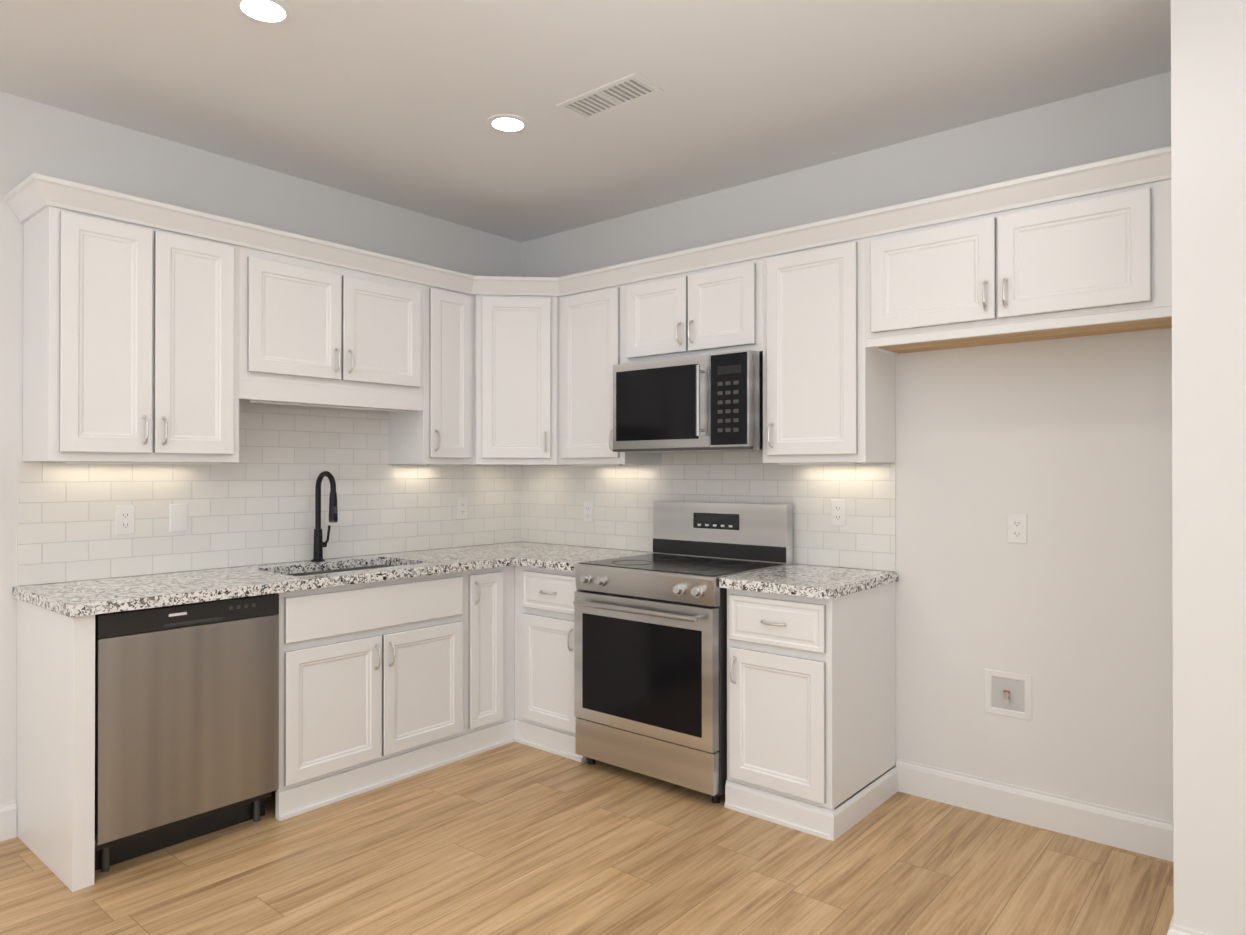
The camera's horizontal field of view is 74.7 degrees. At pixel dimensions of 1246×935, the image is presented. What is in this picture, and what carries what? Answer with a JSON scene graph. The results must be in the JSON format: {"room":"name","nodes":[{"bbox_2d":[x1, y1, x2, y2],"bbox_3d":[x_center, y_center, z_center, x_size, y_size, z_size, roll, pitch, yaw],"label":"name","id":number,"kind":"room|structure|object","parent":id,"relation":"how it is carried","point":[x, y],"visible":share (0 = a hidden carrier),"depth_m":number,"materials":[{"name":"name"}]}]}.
{"room":"kitchen","nodes":[
{"label":"kitchen","id":0,"kind":"room"},
{"bbox_2d":[0,91,521,804],"bbox_3d":[-2.582,-0.009,2.651,0.100,2.716,6.200,0,0,40],"label":"wall","id":1,"kind":"structure","parent":0,"point":[56,143],"depth_m":3.30,"materials":[{"name":"white paint"}]},
{"bbox_2d":[0,800,16,841],"bbox_3d":[-3.346,1.278,1.649,0.014,0.132,3.493,0,0,40],"label":"baseboard","id":2,"kind":"structure","parent":1,"relation":"attached to","point":[8,820],"depth_m":2.96,"materials":[{"name":"white paint"}]},
{"bbox_2d":[23,206,239,463],"bbox_3d":[-1.865,-0.469,3.144,0.361,0.911,0.655,0,0,40],"label":"upper cabinet","id":3,"kind":"object","parent":1,"relation":"attached to","point":[130,343],"visible":0.96,"depth_m":2.99,"materials":[{"name":"white paint"}]},
{"bbox_2d":[17,405,520,585],"bbox_3d":[-1.418,0.081,3.949,0.008,0.717,2.497,0,0,40],"label":"backsplash","id":4,"kind":"structure","parent":1,"relation":"attached to","point":[255,505],"depth_m":3.70,"materials":[{"name":"tile"}]},
{"bbox_2d":[115,505,134,534],"bbox_3d":[-1.988,0.209,3.258,0.007,0.115,0.070,0,0,40],"label":"electrical outlet","id":5,"kind":"object","parent":4,"relation":"attached to","point":[124,519],"visible":1,"depth_m":3.26,"materials":[{"name":"white plastic"}]},
{"bbox_2d":[170,504,187,531],"bbox_3d":[-1.857,0.210,3.412,0.010,0.115,0.070,0,0,40],"label":"outlet","id":6,"kind":"object","parent":4,"relation":"attached to","point":[178,517],"visible":1,"depth_m":3.41,"materials":[{"name":"white plastic"}]},
{"bbox_2d":[457,498,466,518],"bbox_3d":[-0.897,0.228,4.555,0.007,0.115,0.070,0,0,40],"label":"electrical outlet","id":7,"kind":"object","parent":4,"relation":"attached to","point":[461,508],"visible":1,"depth_m":4.55,"materials":[{"name":"white plastic"}]},
{"bbox_2d":[239,246,423,411],"bbox_3d":[-1.364,-0.596,3.739,0.361,0.651,0.900,0,0,40],"label":"upper cabinet","id":8,"kind":"object","parent":1,"relation":"attached to","point":[311,333],"visible":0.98,"depth_m":3.60,"materials":[{"name":"white paint"}]},
{"bbox_2d":[388,285,473,465],"bbox_3d":[-0.973,-0.464,4.203,0.361,0.911,0.315,0,0,40],"label":"upper cabinet","id":9,"kind":"object","parent":1,"relation":"attached to","point":[438,430],"visible":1,"depth_m":4.10,"materials":[{"name":"white paint"}]},
{"bbox_2d":[4,146,1170,295],"bbox_3d":[-0.249,-0.945,2.745,3.348,0.084,2.243,0,0,40],"label":"crown molding","id":10,"kind":"structure","parent":1,"relation":"attached to","point":[30,197],"depth_m":3.17,"materials":[{"name":"white paint"}]},
{"bbox_2d":[0,0,1170,242],"bbox_3d":[-0.516,-1.426,0.918,5.500,0.100,6.200,0,0,40],"label":"ceiling","id":11,"kind":"structure","parent":0,"point":[396,102],"depth_m":2.88,"materials":[{"name":"white paint"}]},
{"bbox_2d":[232,0,293,24],"bbox_3d":[-1.072,-1.365,2.432,0.170,0.006,0.170,0,0,40],"label":"recessed light","id":12,"kind":"object","parent":11,"relation":"in","point":[273,12],"visible":1,"depth_m":2.44,"materials":[{"name":"white plastic"}]},
{"bbox_2d":[486,114,528,132],"bbox_3d":[-0.456,-1.361,3.233,0.170,0.006,0.170,0,0,40],"label":"recessed light","id":13,"kind":"object","parent":11,"relation":"in","point":[506,123],"visible":1,"depth_m":3.22,"materials":[{"name":"white plastic"}]},
{"bbox_2d":[556,73,663,120],"bbox_3d":[-0.050,-1.362,3.009,0.380,0.006,0.170,0,0,40],"label":"ceiling vent","id":14,"kind":"object","parent":11,"relation":"in","point":[614,95],"visible":1,"depth_m":3.00,"materials":[{"name":"white plastic"}]},
{"bbox_2d":[0,742,1173,934],"bbox_3d":[-0.516,1.390,0.905,5.500,0.100,6.200,0,0,40],"label":"floor","id":15,"kind":"structure","parent":0,"point":[514,838],"depth_m":2.72,"materials":[{"name":"brown wood"}]},
{"bbox_2d":[17,599,94,891],"bbox_3d":[-1.966,0.912,2.815,0.622,0.875,0.062,0,0,40],"label":"end panel","id":16,"kind":"object","parent":15,"relation":"on","point":[55,743],"visible":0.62,"depth_m":2.69,"materials":[{"name":"white paint"}]},
{"bbox_2d":[95,593,278,871],"bbox_3d":[-1.736,0.917,3.068,0.606,0.868,0.606,0,0,40],"label":"dishwasher","id":17,"kind":"object","parent":15,"relation":"on","point":[186,722],"visible":0.85,"depth_m":2.85,"materials":[{"name":"grey metal"}]},
{"bbox_2d":[275,571,466,820],"bbox_3d":[-1.241,0.916,3.648,0.656,0.875,0.900,0,0,40],"label":"base cabinet","id":18,"kind":"object","parent":15,"relation":"on","point":[371,685],"visible":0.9,"depth_m":3.41,"materials":[{"name":"white paint"}]},
{"bbox_2d":[12,542,652,616],"bbox_3d":[-1.013,0.545,3.600,1.069,0.211,2.518,0,0,40],"label":"countertop","id":19,"kind":"structure","parent":18,"relation":"on","point":[89,597],"depth_m":3.31,"materials":[{"name":"stone"}]},
{"bbox_2d":[311,471,337,561],"bbox_3d":[-1.377,0.228,3.803,0.184,0.424,0.089,0,0,40],"label":"faucet","id":20,"kind":"object","parent":19,"relation":"on","point":[319,544],"visible":1,"depth_m":3.81,"materials":[{"name":"black metal"}]},
{"bbox_2d":[464,565,515,756],"bbox_3d":[-0.849,0.918,4.114,0.656,0.875,0.318,0,0,40],"label":"base cabinet","id":21,"kind":"object","parent":15,"relation":"on","point":[489,658],"visible":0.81,"depth_m":3.92,"materials":[{"name":"white paint"}]},
{"bbox_2d":[515,565,586,761],"bbox_3d":[-0.184,0.918,4.118,0.468,0.875,0.656,0,0,40],"label":"base cabinet","id":22,"kind":"object","parent":15,"relation":"on","point":[545,719],"visible":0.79,"depth_m":3.90,"materials":[{"name":"white paint"}]},
{"bbox_2d":[573,501,792,803],"bbox_3d":[0.257,0.761,3.682,0.759,1.185,0.704,0,0,40],"label":"range","id":23,"kind":"object","parent":15,"relation":"on","point":[650,665],"visible":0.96,"depth_m":3.48,"materials":[{"name":"grey metal"}]},
{"bbox_2d":[724,582,895,839],"bbox_3d":[0.763,0.914,3.321,0.452,0.875,0.656,0,0,40],"label":"base cabinet","id":24,"kind":"object","parent":15,"relation":"on","point":[811,702],"visible":1,"depth_m":3.11,"materials":[{"name":"white paint"}]},
{"bbox_2d":[719,564,898,598],"bbox_3d":[0.769,0.457,3.326,0.471,0.038,0.643,0,0,40],"label":"countertop","id":25,"kind":"structure","parent":24,"relation":"on","point":[817,581],"depth_m":3.19,"materials":[{"name":"stone"}]},
{"bbox_2d":[725,766,897,840],"bbox_3d":[0.781,1.302,3.330,0.464,0.100,0.610,0,0,40],"label":"baseboard","id":26,"kind":"structure","parent":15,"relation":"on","point":[839,821],"depth_m":3.11,"materials":[{"name":"white paint"}]},
{"bbox_2d":[521,71,1172,821],"bbox_3d":[0.775,-0.004,3.811,3.540,2.716,0.100,0,0,40],"label":"wall","id":27,"kind":"structure","parent":0,"point":[1065,445],"depth_m":3.11,"materials":[{"name":"white paint"}]},
{"bbox_2d":[469,295,559,464],"bbox_3d":[-0.574,-0.466,4.477,0.618,0.903,0.618,0,0,40],"label":"upper cabinet","id":28,"kind":"object","parent":27,"relation":"attached to","point":[516,380],"visible":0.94,"depth_m":4.24,"materials":[{"name":"white paint"}]},
{"bbox_2d":[559,284,661,465],"bbox_3d":[-0.083,-0.463,4.231,0.450,0.911,0.361,0,0,40],"label":"upper cabinet","id":29,"kind":"object","parent":27,"relation":"attached to","point":[591,338],"visible":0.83,"depth_m":4.12,"materials":[{"name":"white paint"}]},
{"bbox_2d":[625,258,762,362],"bbox_3d":[0.384,-0.709,3.840,0.770,0.423,0.361,0,0,40],"label":"upper cabinet","id":30,"kind":"object","parent":27,"relation":"attached to","point":[718,309],"visible":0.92,"depth_m":3.69,"materials":[{"name":"white paint"}]},
{"bbox_2d":[613,349,762,452],"bbox_3d":[0.351,-0.285,3.798,0.754,0.418,0.445,0,0,40],"label":"microwave","id":31,"kind":"object","parent":30,"relation":"attached to","point":[712,402],"visible":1,"depth_m":3.62,"materials":[{"name":"silver metal"}]},
{"bbox_2d":[521,451,895,571],"bbox_3d":[0.266,0.156,4.169,2.300,1.200,0.008,0,0,40],"label":"backsplash","id":32,"kind":"structure","parent":27,"relation":"attached to","point":[621,498],"depth_m":3.99,"materials":[{"name":"tile"}]},
{"bbox_2d":[584,501,592,521],"bbox_3d":[-0.195,0.248,4.545,0.070,0.115,0.007,0,0,40],"label":"electrical outlet","id":33,"kind":"object","parent":32,"relation":"attached to","point":[588,511],"visible":1,"depth_m":4.54,"materials":[{"name":"white plastic"}]},
{"bbox_2d":[831,499,845,525],"bbox_3d":[0.946,0.198,3.585,0.070,0.115,0.007,0,0,40],"label":"electrical outlet","id":34,"kind":"object","parent":32,"relation":"attached to","point":[838,512],"visible":1,"depth_m":3.58,"materials":[{"name":"white plastic"}]},
{"bbox_2d":[763,238,894,464],"bbox_3d":[0.855,-0.467,3.442,0.460,0.911,0.361,0,0,40],"label":"upper cabinet","id":35,"kind":"object","parent":27,"relation":"attached to","point":[828,387],"visible":0.94,"depth_m":3.32,"materials":[{"name":"white paint"}]},
{"bbox_2d":[985,669,1031,720],"bbox_3d":[1.476,0.874,3.135,0.170,0.170,0.024,0,0,40],"label":"outlet box","id":36,"kind":"object","parent":27,"relation":"attached to","point":[1008,694],"visible":1,"depth_m":3.14,"materials":[{"name":"white plastic"}]},
{"bbox_2d":[1007,513,1026,543],"bbox_3d":[1.509,0.233,3.122,0.070,0.115,0.007,0,0,40],"label":"electrical outlet","id":37,"kind":"object","parent":27,"relation":"attached to","point":[1016,527],"visible":1,"depth_m":3.12,"materials":[{"name":"white plastic"}]},
{"bbox_2d":[865,179,1171,355],"bbox_3d":[1.432,-0.698,2.957,1.050,0.453,0.361,0,0,40],"label":"upper cabinet","id":38,"kind":"object","parent":27,"relation":"attached to","point":[1095,264],"visible":0.83,"depth_m":2.82,"materials":[{"name":"white paint"}]},
{"bbox_2d":[896,758,1172,861],"bbox_3d":[1.547,1.285,3.081,1.049,0.132,0.014,0,0,40],"label":"baseboard","id":39,"kind":"structure","parent":27,"relation":"attached to","point":[1133,832],"depth_m":3.05,"materials":[{"name":"white paint"}]},
{"bbox_2d":[1171,0,1245,934],"bbox_3d":[1.780,-0.011,2.403,0.188,2.716,0.760,0,0,40],"label":"wall","id":40,"kind":"structure","parent":0,"point":[1208,138],"depth_m":2.12,"materials":[{"name":"white paint"}]},
{"bbox_2d":[1167,913,1206,934],"bbox_3d":[1.775,1.281,2.392,0.216,0.132,0.774,0,0,40],"label":"baseboard","id":41,"kind":"structure","parent":40,"relation":"attached to","point":[1173,929],"depth_m":2.15,"materials":[{"name":"white paint"}]}
]}

